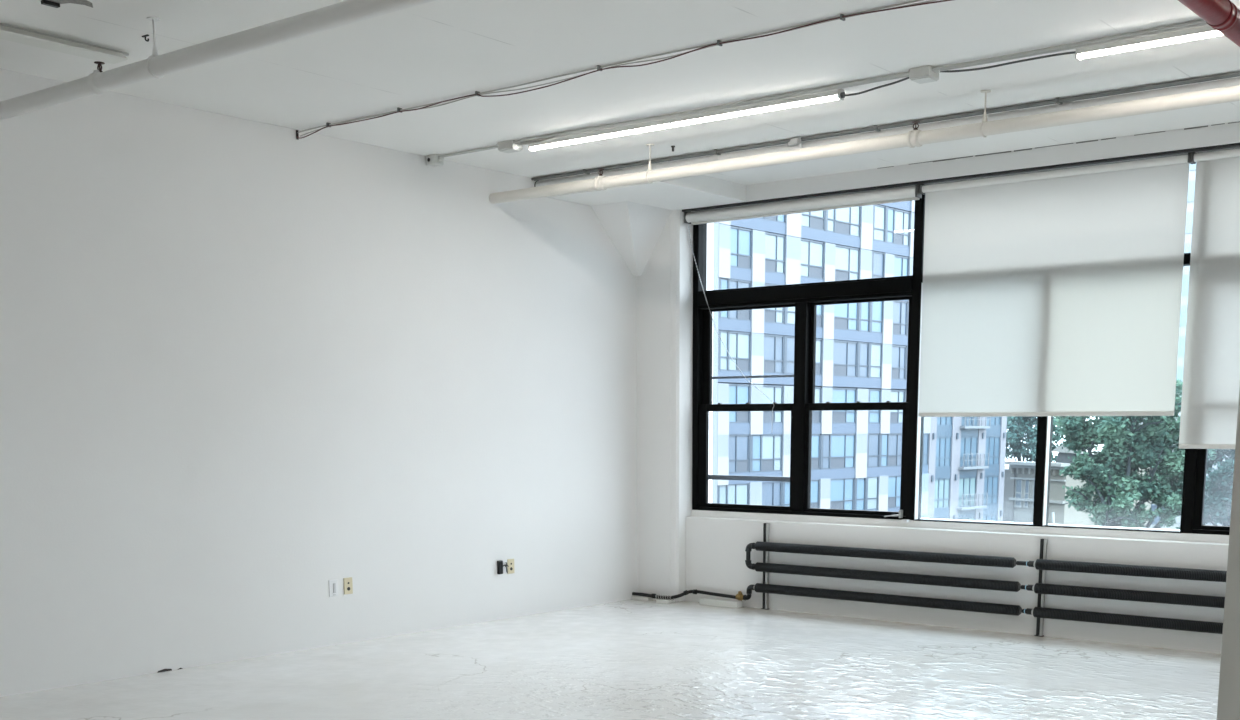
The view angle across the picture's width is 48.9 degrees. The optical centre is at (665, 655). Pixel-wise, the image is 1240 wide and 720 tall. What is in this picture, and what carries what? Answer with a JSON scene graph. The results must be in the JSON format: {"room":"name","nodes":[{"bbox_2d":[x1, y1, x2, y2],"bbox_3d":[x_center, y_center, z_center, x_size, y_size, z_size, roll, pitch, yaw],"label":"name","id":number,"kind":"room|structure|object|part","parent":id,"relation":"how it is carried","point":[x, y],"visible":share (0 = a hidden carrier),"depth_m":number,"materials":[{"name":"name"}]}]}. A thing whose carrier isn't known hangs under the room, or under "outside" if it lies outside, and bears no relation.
{"room":"empty loft studio","nodes":[
{"label":"empty loft studio","id":0,"kind":"room"},
{"bbox_2d":[0,69,636,696],"bbox_3d":[-4.147,-1.382,7.051,0.300,3.380,13.500,7,12,37],"label":"wall","id":1,"kind":"structure","parent":0,"point":[248,367],"depth_m":8.86,"materials":[{"name":"white paint"}]},
{"bbox_2d":[157,668,181,672],"bbox_3d":[-3.071,0.088,8.449,0.003,0.017,0.175,7,12,37],"label":"gap","id":2,"kind":"structure","parent":1,"relation":"attached to","point":[162,670],"depth_m":8.42,"materials":[{"name":"grey"}]},
{"bbox_2d":[329,579,337,596],"bbox_3d":[-2.283,-0.461,9.373,0.011,0.115,0.074,7,12,37],"label":"wall switch","id":3,"kind":"object","parent":1,"relation":"attached to","point":[333,584],"visible":1,"depth_m":9.37,"materials":[{"name":"white"}]},
{"bbox_2d":[344,577,352,594],"bbox_3d":[-2.205,-0.481,9.473,0.010,0.115,0.074,7,12,37],"label":"wall outlet","id":4,"kind":"object","parent":1,"relation":"attached to","point":[348,586],"visible":1,"depth_m":9.47,"materials":[{"name":"beige"}]},
{"bbox_2d":[497,560,508,573],"bbox_3d":[-1.256,-0.687,10.634,0.054,0.106,0.110,7,12,37],"label":"adapter","id":5,"kind":"object","parent":1,"relation":"attached to","point":[501,565],"visible":1,"depth_m":10.62,"materials":[{"name":"black plastic"}]},
{"bbox_3d":[-1.257,-0.690,10.672,0.006,0.094,0.043,7,12,37],"label":"plate","id":6,"kind":"part","parent":5,"relation":"part of","materials":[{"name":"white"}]},
{"bbox_2d":[507,559,513,573],"bbox_3d":[-1.215,-0.699,10.723,0.010,0.115,0.074,7,12,37],"label":"wall outlet","id":7,"kind":"object","parent":1,"relation":"attached to","point":[510,562],"visible":1,"depth_m":10.71,"materials":[{"name":"beige"}]},
{"bbox_2d":[0,599,1220,719],"bbox_3d":[0.148,0.943,4.042,11.200,0.200,13.500,7,12,37],"label":"floor","id":8,"kind":"structure","parent":0,"point":[630,659],"depth_m":8.23,"materials":[{"name":"paint"}]},
{"bbox_2d":[631,596,650,600],"bbox_3d":[-0.209,-0.494,11.894,0.193,0.029,0.045,7,12,37],"label":"support block","id":9,"kind":"object","parent":8,"relation":"on","point":[632,597],"visible":1,"depth_m":11.87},
{"bbox_2d":[656,599,674,603],"bbox_3d":[0.001,-0.464,11.723,0.130,0.026,0.100,6,11,33],"label":"support block","id":10,"kind":"object","parent":8,"relation":"on","point":[665,601],"visible":1,"depth_m":11.69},
{"bbox_2d":[632,589,750,600],"bbox_3d":[0.219,-0.519,11.650,1.172,0.119,0.135,5,11,27],"label":"supply pipe","id":11,"kind":"object","parent":10,"relation":"on","point":[739,596],"visible":1,"depth_m":11.66,"materials":[{"name":"black metal"}]},
{"bbox_2d":[699,598,742,607],"bbox_3d":[0.470,-0.442,11.517,0.395,0.052,0.090,7,12,37],"label":"support block","id":12,"kind":"object","parent":8,"relation":"on","point":[702,601],"visible":1,"depth_m":11.47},
{"bbox_2d":[745,523,1021,615],"bbox_3d":[1.632,-0.622,10.602,2.424,0.712,0.105,7,12,37],"label":"radiator","id":13,"kind":"object","parent":8,"relation":"on","point":[765,546],"visible":1,"depth_m":10.52,"materials":[{"name":"black metal"}]},
{"bbox_3d":[0.831,-0.733,11.262,0.061,0.712,0.034,7,12,37],"label":"support post","id":14,"kind":"part","parent":13,"relation":"part of","materials":[{"name":"grey"}]},
{"bbox_2d":[1016,539,1226,636],"bbox_3d":[3.717,-0.346,8.998,2.950,0.704,0.105,7,12,37],"label":"radiator","id":15,"kind":"object","parent":8,"relation":"on","point":[1041,588],"visible":0.94,"depth_m":9.39,"materials":[{"name":"black metal"}]},
{"bbox_3d":[2.711,-0.485,9.816,0.061,0.704,0.034,7,12,37],"label":"support post","id":16,"kind":"part","parent":15,"relation":"part of","materials":[{"name":"grey"}]},
{"bbox_2d":[0,0,1239,184],"bbox_3d":[0.151,-2.612,3.444,11.200,0.250,13.500,7,12,37],"label":"ceiling","id":17,"kind":"structure","parent":0,"point":[438,50],"depth_m":7.22,"materials":[{"name":"paint"}]},
{"bbox_2d":[0,23,128,63],"bbox_3d":[-3.662,-2.873,5.883,0.195,0.050,2.870,7,12,37],"label":"ceiling light","id":18,"kind":"object","parent":17,"relation":"attached to","point":[7,32],"visible":1,"depth_m":6.69,"materials":[{"name":"grey"}]},
{"bbox_2d":[41,0,92,7],"bbox_3d":[-2.692,-2.922,6.085,0.244,0.020,0.176,-3,10,-20],"label":"paint","id":19,"kind":"object","parent":17,"relation":"attached to","point":[52,3],"visible":1,"depth_m":6.12,"materials":[{"name":"paint"}]},
{"bbox_2d":[0,0,435,118],"bbox_3d":[-1.313,-2.708,5.564,5.700,0.266,0.103,7,12,37],"label":"pipe","id":20,"kind":"object","parent":17,"relation":"hanging from","point":[99,82],"visible":1,"depth_m":6.12,"materials":[{"name":"white metal"}]},
{"bbox_3d":[-2.397,-2.896,6.390,0.060,0.172,0.060,7,12,37],"label":"hanger rod","id":21,"kind":"part","parent":20,"relation":"part of","materials":[{"name":"metal"}]},
{"bbox_2d":[426,154,443,166],"bbox_3d":[-1.615,-3.489,9.601,0.126,0.066,0.085,7,12,37],"label":"junction box","id":22,"kind":"object","parent":17,"relation":"attached to","point":[434,160],"visible":1,"depth_m":9.58,"materials":[{"name":"grey"}]},
{"bbox_2d":[498,140,522,152],"bbox_3d":[-1.043,-3.418,9.160,0.198,0.058,0.100,7,12,37],"label":"junction box","id":23,"kind":"object","parent":17,"relation":"attached to","point":[509,146],"visible":1,"depth_m":9.12,"materials":[{"name":"metal"}]},
{"bbox_2d":[296,0,951,139],"bbox_3d":[0.385,-2.993,6.652,7.000,0.063,0.032,7,12,37],"label":"cable","id":24,"kind":"object","parent":17,"relation":"attached to","point":[842,17],"visible":1,"depth_m":7.10,"materials":[{"name":"grey metal"}]},
{"bbox_2d":[547,175,745,209],"bbox_3d":[-0.141,-3.645,10.704,1.120,0.122,1.100,7,12,37],"label":"panel","id":25,"kind":"object","parent":17,"relation":"attached to","point":[701,190],"visible":0.71,"depth_m":10.56,"materials":[{"name":"paint"}]},
{"bbox_2d":[528,89,844,151],"bbox_3d":[0.047,-3.294,8.428,2.408,0.058,0.084,7,12,37],"label":"ceiling light","id":26,"kind":"object","parent":17,"relation":"attached to","point":[831,95],"visible":0.97,"depth_m":8.32,"materials":[{"name":"grey"}]},
{"bbox_2d":[438,19,1207,157],"bbox_3d":[2.428,-2.973,6.466,10.250,0.036,0.066,7,12,37],"label":"conduit","id":27,"kind":"object","parent":17,"relation":"attached to","point":[1197,23],"visible":0.98,"depth_m":7.49,"materials":[{"name":"metal"}]},
{"bbox_2d":[489,85,1239,203],"bbox_3d":[0.957,-3.195,8.432,5.700,0.254,0.095,7,12,37],"label":"pipe","id":28,"kind":"object","parent":17,"relation":"hanging from","point":[917,138],"visible":1,"depth_m":8.07,"materials":[{"name":"white metal"}]},
{"bbox_3d":[-0.104,-3.375,9.241,0.060,0.168,0.060,7,12,37],"label":"hanger rod","id":29,"kind":"part","parent":28,"relation":"part of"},
{"bbox_3d":[1.822,-3.125,7.759,0.060,0.168,0.060,7,12,37],"label":"hanger rod","id":30,"kind":"part","parent":28,"relation":"part of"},
{"bbox_2d":[531,71,1239,180],"bbox_3d":[3.152,-3.073,7.251,10.580,0.097,0.080,7,12,37],"label":"conduit","id":31,"kind":"object","parent":17,"relation":"attached to","point":[795,141],"visible":0.96,"depth_m":8.50,"materials":[{"name":"metal"}]},
{"bbox_2d":[534,77,1239,186],"bbox_3d":[3.193,-3.082,7.319,10.600,0.082,0.082,7,12,37],"label":"pipe","id":32,"kind":"object","parent":17,"relation":"attached to","point":[1233,81],"visible":0.54,"depth_m":8.49,"materials":[{"name":"grey metal"}]},
{"bbox_2d":[909,66,939,83],"bbox_3d":[1.384,-3.100,7.280,0.176,0.058,0.120,7,12,37],"label":"junction box","id":33,"kind":"object","parent":17,"relation":"attached to","point":[924,74],"visible":1,"depth_m":7.24,"materials":[{"name":"metal"}]},
{"bbox_2d":[840,77,908,97],"bbox_3d":[1.167,-3.138,7.526,0.035,0.038,0.507,-9,13,-43],"label":"cable","id":34,"kind":"object","parent":33,"relation":"attached to","point":[842,94],"visible":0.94,"depth_m":7.55,"materials":[{"name":"grey plastic"}]},
{"bbox_2d":[941,51,1075,72],"bbox_3d":[1.774,-3.072,7.069,0.739,0.021,0.046,6,11,31],"label":"cable","id":35,"kind":"object","parent":17,"relation":"attached to","point":[1072,52],"visible":1,"depth_m":7.07,"materials":[{"name":"grey plastic"}]},
{"bbox_2d":[877,121,1239,168],"bbox_3d":[2.875,-3.424,9.060,3.317,0.008,0.005,7,12,37],"label":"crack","id":36,"kind":"structure","parent":17,"relation":"attached to","point":[1238,121],"depth_m":9.27,"materials":[{"name":"grey"}]},
{"bbox_2d":[1075,25,1222,60],"bbox_3d":[3.027,-2.906,6.135,2.408,0.058,0.084,7,12,37],"label":"ceiling light","id":37,"kind":"object","parent":17,"relation":"attached to","point":[1206,31],"visible":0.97,"depth_m":6.63,"materials":[{"name":"grey"}]},
{"bbox_2d":[1178,0,1239,46],"bbox_3d":[0.230,-2.217,2.869,0.119,0.340,12.000,7,12,37],"label":"pipe","id":38,"kind":"object","parent":17,"relation":"hanging from","point":[1223,16],"visible":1,"depth_m":5.28,"materials":[{"name":"metal"}]},
{"bbox_2d":[591,201,671,275],"bbox_3d":[-0.274,-3.407,11.179,0.383,0.504,0.587,7,12,37],"label":"column capital","id":39,"kind":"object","parent":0,"point":[635,229],"depth_m":11.16,"materials":[{"name":"white paint"}]},
{"bbox_2d":[637,122,1239,653],"bbox_3d":[4.087,-1.656,8.721,10.600,3.380,0.500,7,12,37],"label":"wall","id":40,"kind":"structure","parent":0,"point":[680,548],"depth_m":10.56,"materials":[{"name":"white paint"}]},
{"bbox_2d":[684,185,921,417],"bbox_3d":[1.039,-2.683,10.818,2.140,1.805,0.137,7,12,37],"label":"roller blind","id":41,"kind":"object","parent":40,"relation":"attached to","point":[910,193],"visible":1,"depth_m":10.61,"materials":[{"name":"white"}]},
{"bbox_3d":[0.545,-2.726,11.251,0.835,1.746,0.041,6,11,32],"label":"bead chain","id":42,"kind":"part","parent":41,"relation":"part of","materials":[{"name":"grey"}]},
{"bbox_2d":[692,194,922,522],"bbox_3d":[1.098,-2.365,10.965,2.127,2.488,0.179,8,12,38],"label":"window","id":43,"kind":"structure","parent":40,"relation":"attached to","point":[805,297],"depth_m":10.98,"materials":[{"name":"black paint"}]},
{"bbox_3d":[0.676,-1.660,11.400,0.960,0.866,0.040,7,12,37],"label":"sash","id":44,"kind":"part","parent":43,"relation":"part of","materials":[{"name":"black paint"}]},
{"bbox_3d":[0.705,-2.463,11.302,0.960,0.830,0.038,7,12,37],"label":"sash","id":45,"kind":"part","parent":43,"relation":"part of","materials":[{"name":"black paint"}]},
{"bbox_3d":[0.734,-2.061,11.407,0.951,1.658,0.020,7,12,37],"label":"storm frame","id":46,"kind":"part","parent":43,"relation":"part of","materials":[{"name":"grey"}]},
{"bbox_3d":[1.508,-1.552,10.760,0.930,0.866,0.040,7,12,37],"label":"sash","id":47,"kind":"part","parent":43,"relation":"part of","materials":[{"name":"glass"}]},
{"bbox_3d":[1.537,-2.355,10.662,0.930,0.830,0.038,7,12,37],"label":"sash","id":48,"kind":"part","parent":43,"relation":"part of","materials":[{"name":"glass"}]},
{"bbox_3d":[1.768,-1.097,10.562,0.147,0.062,0.047,7,12,37],"label":"crank handle","id":49,"kind":"part","parent":43,"relation":"part of","materials":[{"name":"metal"}]},
{"bbox_2d":[918,153,1192,416],"bbox_3d":[2.651,-2.533,9.569,1.944,1.685,0.085,7,12,37],"label":"roller blind","id":50,"kind":"object","parent":40,"relation":"attached to","point":[1053,292],"visible":1,"depth_m":9.53,"materials":[{"name":"white"}]},
{"bbox_2d":[913,152,1203,532],"bbox_3d":[2.741,-2.154,9.709,2.031,2.485,0.110,7,12,37],"label":"window","id":51,"kind":"structure","parent":40,"relation":"attached to","point":[1044,423],"depth_m":9.85,"materials":[{"name":"black paint"}]},
{"bbox_2d":[1182,148,1236,534],"bbox_3d":[4.378,-1.946,8.446,2.126,2.472,0.135,7,12,37],"label":"window","id":52,"kind":"structure","parent":40,"relation":"attached to","point":[1196,459],"depth_m":9.17,"materials":[{"name":"black paint"}]},
{"bbox_3d":[3.948,-1.234,8.883,0.930,0.866,0.040,7,12,37],"label":"sash","id":53,"kind":"part","parent":52,"relation":"part of","materials":[{"name":"black paint"}]},
{"bbox_2d":[1179,148,1239,448],"bbox_3d":[4.269,-2.215,8.343,2.152,1.902,0.085,7,12,37],"label":"roller blind","id":54,"kind":"object","parent":40,"relation":"attached to","point":[1211,371],"visible":1,"depth_m":8.90,"materials":[{"name":"white"}]},
{"bbox_2d":[1176,164,1195,381],"bbox_3d":[66.765,-41.340,166.224,6.507,42.500,8.087,7,12,37],"label":"sky","id":55,"kind":"structure","parent":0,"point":[1192,167],"depth_m":163.71,"materials":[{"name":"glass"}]},
{"bbox_2d":[1216,388,1239,719],"bbox_3d":[2.625,-1.113,5.486,0.468,3.380,0.470,7,12,37],"label":"wall column","id":56,"kind":"structure","parent":0,"point":[1228,707],"depth_m":5.59,"materials":[{"name":"grey paint"}]},
{"label":"outside","id":57,"kind":"structure","parent":0,"visible":0},
{"bbox_2d":[1005,465,1222,529],"bbox_3d":[55.116,-5.669,83.103,240.000,0.300,340.000,7,12,37],"label":"ground","id":58,"kind":"structure","parent":57,"point":[1006,466],"depth_m":111.53,"materials":[{"name":"white"}]},
{"bbox_2d":[712,200,930,517],"bbox_3d":[2.428,-20.957,86.635,14.350,28.600,32.850,8,13,40],"label":"apartment building","id":59,"kind":"structure","parent":58,"relation":"on","point":[862,348],"depth_m":84.77,"materials":[{"name":"blue"}]},
{"bbox_3d":[3.275,-8.818,78.949,0.060,2.080,0.665,8,13,40],"label":"pane","id":60,"kind":"part","parent":59,"relation":"part of","materials":[{"name":"clear glass"}]},
{"bbox_3d":[3.282,-17.319,77.520,0.060,2.080,0.665,8,13,40],"label":"pane","id":61,"kind":"part","parent":59,"relation":"part of","materials":[{"name":"clear glass"}]},
{"bbox_3d":[3.284,-20.179,77.039,0.060,2.080,0.665,8,13,40],"label":"pane","id":62,"kind":"part","parent":59,"relation":"part of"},
{"bbox_3d":[4.224,-8.999,80.027,0.060,2.080,1.930,8,13,40],"label":"pane","id":63,"kind":"part","parent":59,"relation":"part of","materials":[{"name":"clear glass"}]},
{"bbox_3d":[4.227,-11.770,79.561,0.060,2.080,1.930,8,13,40],"label":"pane","id":64,"kind":"part","parent":59,"relation":"part of","materials":[{"name":"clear glass"}]},
{"bbox_3d":[4.229,-14.600,79.085,0.060,2.080,1.930,8,13,40],"label":"pane","id":65,"kind":"part","parent":59,"relation":"part of","materials":[{"name":"glass"}]},
{"bbox_3d":[4.231,-17.499,78.598,0.060,2.080,1.930,8,13,40],"label":"pane","id":66,"kind":"part","parent":59,"relation":"part of","materials":[{"name":"clear glass"}]},
{"bbox_3d":[4.233,-20.359,78.117,0.060,2.080,1.930,8,13,40],"label":"pane","id":67,"kind":"part","parent":59,"relation":"part of","materials":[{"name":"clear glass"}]},
{"bbox_3d":[4.235,-23.199,77.639,0.060,2.080,1.930,8,13,40],"label":"pane","id":68,"kind":"part","parent":59,"relation":"part of","materials":[{"name":"glass"}]},
{"bbox_3d":[5.359,-11.985,80.848,0.060,2.080,0.815,8,13,40],"label":"pane","id":69,"kind":"part","parent":59,"relation":"part of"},
{"bbox_3d":[6.362,-9.405,82.455,0.060,2.080,1.950,8,13,40],"label":"pane","id":70,"kind":"part","parent":59,"relation":"part of","materials":[{"name":"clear glass"}]},
{"bbox_3d":[6.364,-12.177,81.989,0.060,2.080,1.950,8,13,40],"label":"pane","id":71,"kind":"part","parent":59,"relation":"part of","materials":[{"name":"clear glass"}]},
{"bbox_3d":[6.366,-15.007,81.513,0.060,2.080,1.950,8,13,40],"label":"pane","id":72,"kind":"part","parent":59,"relation":"part of","materials":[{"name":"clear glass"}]},
{"bbox_3d":[6.368,-17.906,81.026,0.060,2.080,1.950,8,13,40],"label":"pane","id":73,"kind":"part","parent":59,"relation":"part of","materials":[{"name":"clear glass"}]},
{"bbox_3d":[6.370,-20.766,80.545,0.060,2.080,1.950,8,13,40],"label":"pane","id":74,"kind":"part","parent":59,"relation":"part of","materials":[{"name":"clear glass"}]},
{"bbox_3d":[6.373,-23.606,80.067,0.060,2.080,1.950,8,13,40],"label":"pane","id":75,"kind":"part","parent":59,"relation":"part of","materials":[{"name":"clear glass"}]},
{"bbox_3d":[6.375,-26.476,79.584,0.060,2.080,1.950,8,13,40],"label":"pane","id":76,"kind":"part","parent":59,"relation":"part of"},
{"bbox_3d":[7.596,-9.640,83.857,0.060,2.080,1.105,8,13,40],"label":"pane","id":77,"kind":"part","parent":59,"relation":"part of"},
{"bbox_3d":[7.603,-18.141,82.427,0.060,2.080,1.105,8,13,40],"label":"pane","id":78,"kind":"part","parent":59,"relation":"part of","materials":[{"name":"clear glass"}]},
{"bbox_3d":[7.605,-21.001,81.947,0.060,2.080,1.105,8,13,40],"label":"pane","id":79,"kind":"part","parent":59,"relation":"part of","materials":[{"name":"clear glass"}]},
{"bbox_3d":[8.864,-24.080,82.897,0.060,2.080,2.430,8,13,40],"label":"pane","id":80,"kind":"part","parent":59,"relation":"part of","materials":[{"name":"clear glass"}]},
{"bbox_3d":[8.866,-26.950,82.414,0.060,2.080,2.430,8,13,40],"label":"pane","id":81,"kind":"part","parent":59,"relation":"part of","materials":[{"name":"clear glass"}]},
{"bbox_3d":[8.853,-9.880,85.285,0.060,2.080,2.430,8,13,40],"label":"pane","id":82,"kind":"part","parent":59,"relation":"part of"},
{"bbox_3d":[8.855,-12.651,84.819,0.060,2.080,2.430,8,13,40],"label":"pane","id":83,"kind":"part","parent":59,"relation":"part of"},
{"bbox_3d":[8.857,-15.481,84.343,0.060,2.080,2.430,8,13,40],"label":"pane","id":84,"kind":"part","parent":59,"relation":"part of","materials":[{"name":"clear glass"}]},
{"bbox_3d":[8.860,-18.380,83.856,0.060,2.080,2.430,8,13,40],"label":"pane","id":85,"kind":"part","parent":59,"relation":"part of","materials":[{"name":"clear glass"}]},
{"bbox_3d":[8.862,-21.240,83.375,0.060,2.080,2.430,8,13,40],"label":"pane","id":86,"kind":"part","parent":59,"relation":"part of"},
{"bbox_3d":[10.132,-12.893,86.269,0.060,2.080,0.755,8,13,40],"label":"pane","id":87,"kind":"part","parent":59,"relation":"part of","materials":[{"name":"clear glass"}]},
{"bbox_3d":[10.143,-27.193,83.865,0.060,2.080,0.755,8,13,40],"label":"pane","id":88,"kind":"part","parent":59,"relation":"part of","materials":[{"name":"clear glass"}]},
{"bbox_3d":[11.367,-10.358,88.141,0.060,2.080,2.720,8,13,40],"label":"pane","id":89,"kind":"part","parent":59,"relation":"part of","materials":[{"name":"glass"}]},
{"bbox_3d":[11.369,-13.129,87.675,0.060,2.080,2.720,8,13,40],"label":"pane","id":90,"kind":"part","parent":59,"relation":"part of","materials":[{"name":"glass"}]},
{"bbox_3d":[11.372,-15.959,87.199,0.060,2.080,2.720,8,13,40],"label":"pane","id":91,"kind":"part","parent":59,"relation":"part of","materials":[{"name":"glass"}]},
{"bbox_3d":[11.374,-18.858,86.712,0.060,2.080,2.720,8,13,40],"label":"pane","id":92,"kind":"part","parent":59,"relation":"part of","materials":[{"name":"clear glass"}]},
{"bbox_3d":[11.376,-21.718,86.231,0.060,2.080,2.720,8,13,40],"label":"pane","id":93,"kind":"part","parent":59,"relation":"part of","materials":[{"name":"glass"}]},
{"bbox_3d":[11.378,-24.558,85.753,0.060,2.080,2.720,8,13,40],"label":"pane","id":94,"kind":"part","parent":59,"relation":"part of","materials":[{"name":"clear glass"}]},
{"bbox_3d":[11.380,-27.428,85.270,0.060,2.080,2.720,8,13,40],"label":"pane","id":95,"kind":"part","parent":59,"relation":"part of","materials":[{"name":"clear glass"}]},
{"bbox_3d":[12.805,-10.631,89.774,0.060,2.080,0.955,8,13,40],"label":"pane","id":96,"kind":"part","parent":59,"relation":"part of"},
{"bbox_3d":[12.811,-19.132,88.344,0.060,2.080,0.955,8,13,40],"label":"pane","id":97,"kind":"part","parent":59,"relation":"part of","materials":[{"name":"clear glass"}]},
{"bbox_3d":[12.813,-21.992,87.863,0.060,2.080,0.955,8,13,40],"label":"pane","id":98,"kind":"part","parent":59,"relation":"part of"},
{"bbox_3d":[13.755,-10.812,90.854,0.060,2.080,1.235,8,13,40],"label":"pane","id":99,"kind":"part","parent":59,"relation":"part of","materials":[{"name":"clear glass"}]},
{"bbox_3d":[13.758,-13.583,90.388,0.060,2.080,1.235,8,13,40],"label":"pane","id":100,"kind":"part","parent":59,"relation":"part of","materials":[{"name":"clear glass"}]},
{"bbox_3d":[13.760,-16.414,89.912,0.060,2.080,1.235,8,13,40],"label":"pane","id":101,"kind":"part","parent":59,"relation":"part of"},
{"bbox_3d":[13.762,-19.313,89.424,0.060,2.080,1.235,8,13,40],"label":"pane","id":102,"kind":"part","parent":59,"relation":"part of","materials":[{"name":"clear glass"}]},
{"bbox_3d":[13.764,-22.173,88.943,0.060,2.080,1.235,8,13,40],"label":"pane","id":103,"kind":"part","parent":59,"relation":"part of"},
{"bbox_3d":[13.766,-25.013,88.466,0.060,2.080,1.235,8,13,40],"label":"pane","id":104,"kind":"part","parent":59,"relation":"part of","materials":[{"name":"clear glass"}]},
{"bbox_3d":[13.768,-27.883,87.983,0.060,2.080,1.235,8,13,40],"label":"pane","id":105,"kind":"part","parent":59,"relation":"part of","materials":[{"name":"clear glass"}]},
{"bbox_3d":[14.646,-13.752,91.397,0.060,2.080,0.765,8,13,40],"label":"pane","id":106,"kind":"part","parent":59,"relation":"part of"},
{"bbox_3d":[14.657,-28.052,88.992,0.060,2.080,0.765,8,13,40],"label":"pane","id":107,"kind":"part","parent":59,"relation":"part of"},
{"bbox_3d":[15.586,-11.161,92.933,0.060,2.080,1.810,8,13,40],"label":"pane","id":108,"kind":"part","parent":59,"relation":"part of","materials":[{"name":"glass"}]},
{"bbox_3d":[15.588,-13.932,92.467,0.060,2.080,1.810,8,13,40],"label":"pane","id":109,"kind":"part","parent":59,"relation":"part of","materials":[{"name":"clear glass"}]},
{"bbox_3d":[15.591,-16.762,91.991,0.060,2.080,1.810,8,13,40],"label":"pane","id":110,"kind":"part","parent":59,"relation":"part of","materials":[{"name":"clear glass"}]},
{"bbox_3d":[15.593,-19.661,91.504,0.060,2.080,1.810,8,13,40],"label":"pane","id":111,"kind":"part","parent":59,"relation":"part of","materials":[{"name":"clear glass"}]},
{"bbox_3d":[15.595,-22.521,91.023,0.060,2.080,1.810,8,13,40],"label":"pane","id":112,"kind":"part","parent":59,"relation":"part of","materials":[{"name":"clear glass"}]},
{"bbox_3d":[15.597,-25.361,90.545,0.060,2.080,1.810,8,13,40],"label":"pane","id":113,"kind":"part","parent":59,"relation":"part of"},
{"bbox_3d":[15.599,-28.231,90.063,0.060,2.080,1.810,8,13,40],"label":"pane","id":114,"kind":"part","parent":59,"relation":"part of","materials":[{"name":"clear glass"}]},
{"bbox_3d":[18.183,-14.425,95.415,0.060,2.080,0.595,8,13,40],"label":"pane","id":115,"kind":"part","parent":59,"relation":"part of","materials":[{"name":"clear glass"}]},
{"bbox_2d":[927,416,1006,521],"bbox_3d":[17.845,-21.279,102.794,12.852,23.900,12.014,7,12,37],"label":"brick apartment building","id":116,"kind":"structure","parent":58,"relation":"on","point":[966,455],"depth_m":100.05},
{"bbox_3d":[19.662,-11.618,97.903,0.350,2.190,2.300,8,13,40],"label":"pane","id":117,"kind":"part","parent":116,"relation":"part of","materials":[{"name":"glass"}]},
{"bbox_3d":[19.664,-14.517,97.415,0.350,2.190,2.300,8,13,40],"label":"pane","id":118,"kind":"part","parent":116,"relation":"part of","materials":[{"name":"glass"}]},
{"bbox_3d":[19.666,-17.417,96.928,0.350,2.190,2.300,8,13,40],"label":"pane","id":119,"kind":"part","parent":116,"relation":"part of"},
{"bbox_3d":[22.088,-12.079,100.659,0.350,2.190,2.700,8,13,40],"label":"pane","id":120,"kind":"part","parent":116,"relation":"part of","materials":[{"name":"glass"}]},
{"bbox_3d":[22.090,-14.979,100.171,0.350,2.190,2.700,8,13,40],"label":"pane","id":121,"kind":"part","parent":116,"relation":"part of","materials":[{"name":"glass"}]},
{"bbox_3d":[22.092,-17.878,99.683,0.350,2.190,2.700,8,13,40],"label":"pane","id":122,"kind":"part","parent":116,"relation":"part of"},
{"bbox_3d":[24.479,-10.030,103.798,0.350,1.390,2.400,8,13,40],"label":"pane","id":123,"kind":"part","parent":116,"relation":"part of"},
{"bbox_3d":[24.481,-12.535,103.377,0.350,2.190,2.400,8,13,40],"label":"pane","id":124,"kind":"part","parent":116,"relation":"part of","materials":[{"name":"glass"}]},
{"bbox_3d":[24.483,-15.434,102.889,0.350,2.190,2.400,8,13,40],"label":"pane","id":125,"kind":"part","parent":116,"relation":"part of","materials":[{"name":"glass"}]},
{"bbox_3d":[24.485,-18.333,102.401,0.350,2.190,2.400,8,13,40],"label":"pane","id":126,"kind":"part","parent":116,"relation":"part of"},
{"bbox_2d":[1005,416,1061,461],"bbox_3d":[37.010,-20.871,140.059,8.004,10.808,8.397,7,12,37],"label":"street tree","id":127,"kind":"object","parent":58,"relation":"on","point":[1018,427],"visible":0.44,"depth_m":138.91,"materials":[{"name":"green plant"}]},
{"bbox_2d":[1051,512,1054,523],"bbox_3d":[26.159,-8.465,91.755,0.469,2.324,0.220,7,12,37],"label":"post","id":128,"kind":"object","parent":58,"relation":"on","point":[1052,513],"visible":0.4,"depth_m":91.61,"materials":[{"name":"white"}]},
{"bbox_2d":[1003,443,1152,527],"bbox_3d":[33.156,-13.863,109.865,10.618,6.950,11.990,7,12,37],"label":"house","id":129,"kind":"structure","parent":58,"relation":"on","point":[1019,479],"depth_m":107.97,"materials":[{"name":"beige stone"}]},
{"bbox_3d":[28.543,-13.113,109.910,0.080,2.050,0.600,-5,11,-26],"label":"pane","id":130,"kind":"part","parent":129,"relation":"part of","materials":[{"name":"blue"}]},
{"bbox_3d":[28.972,-12.968,109.047,0.080,2.050,0.350,-5,11,-26],"label":"pane","id":131,"kind":"part","parent":129,"relation":"part of","materials":[{"name":"blue"}]},
{"bbox_3d":[29.294,-13.669,107.609,0.950,3.110,6.471,-5,11,-26],"label":"cornice","id":132,"kind":"part","parent":129,"relation":"part of","materials":[{"name":"grey"}]},
{"bbox_2d":[1053,378,1216,528],"bbox_3d":[18.792,-6.091,54.373,6.604,10.051,4.762,1,10,3],"label":"street tree","id":133,"kind":"object","parent":58,"relation":"on","point":[1129,446],"visible":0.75,"depth_m":53.80,"materials":[{"name":"green plant"}]},
{"bbox_2d":[1151,505,1163,524],"bbox_3d":[37.525,-11.784,113.654,7.457,1.600,3.275,7,12,37],"label":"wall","id":134,"kind":"structure","parent":58,"relation":"on","point":[1153,507],"depth_m":112.54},
{"bbox_2d":[1141,396,1229,522],"bbox_3d":[45.874,-17.017,117.376,22.918,10.700,15.756,7,12,37],"label":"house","id":135,"kind":"structure","parent":58,"relation":"on","point":[1178,518],"depth_m":114.07,"materials":[{"name":"grey"}]},
{"bbox_2d":[1172,449,1234,529],"bbox_3d":[25.019,-7.062,59.012,6.014,10.438,5.720,4,10,22],"label":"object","id":136,"kind":"object","parent":58,"relation":"on","point":[1219,484],"visible":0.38,"depth_m":58.46,"materials":[{"name":"green plant"}]}
]}

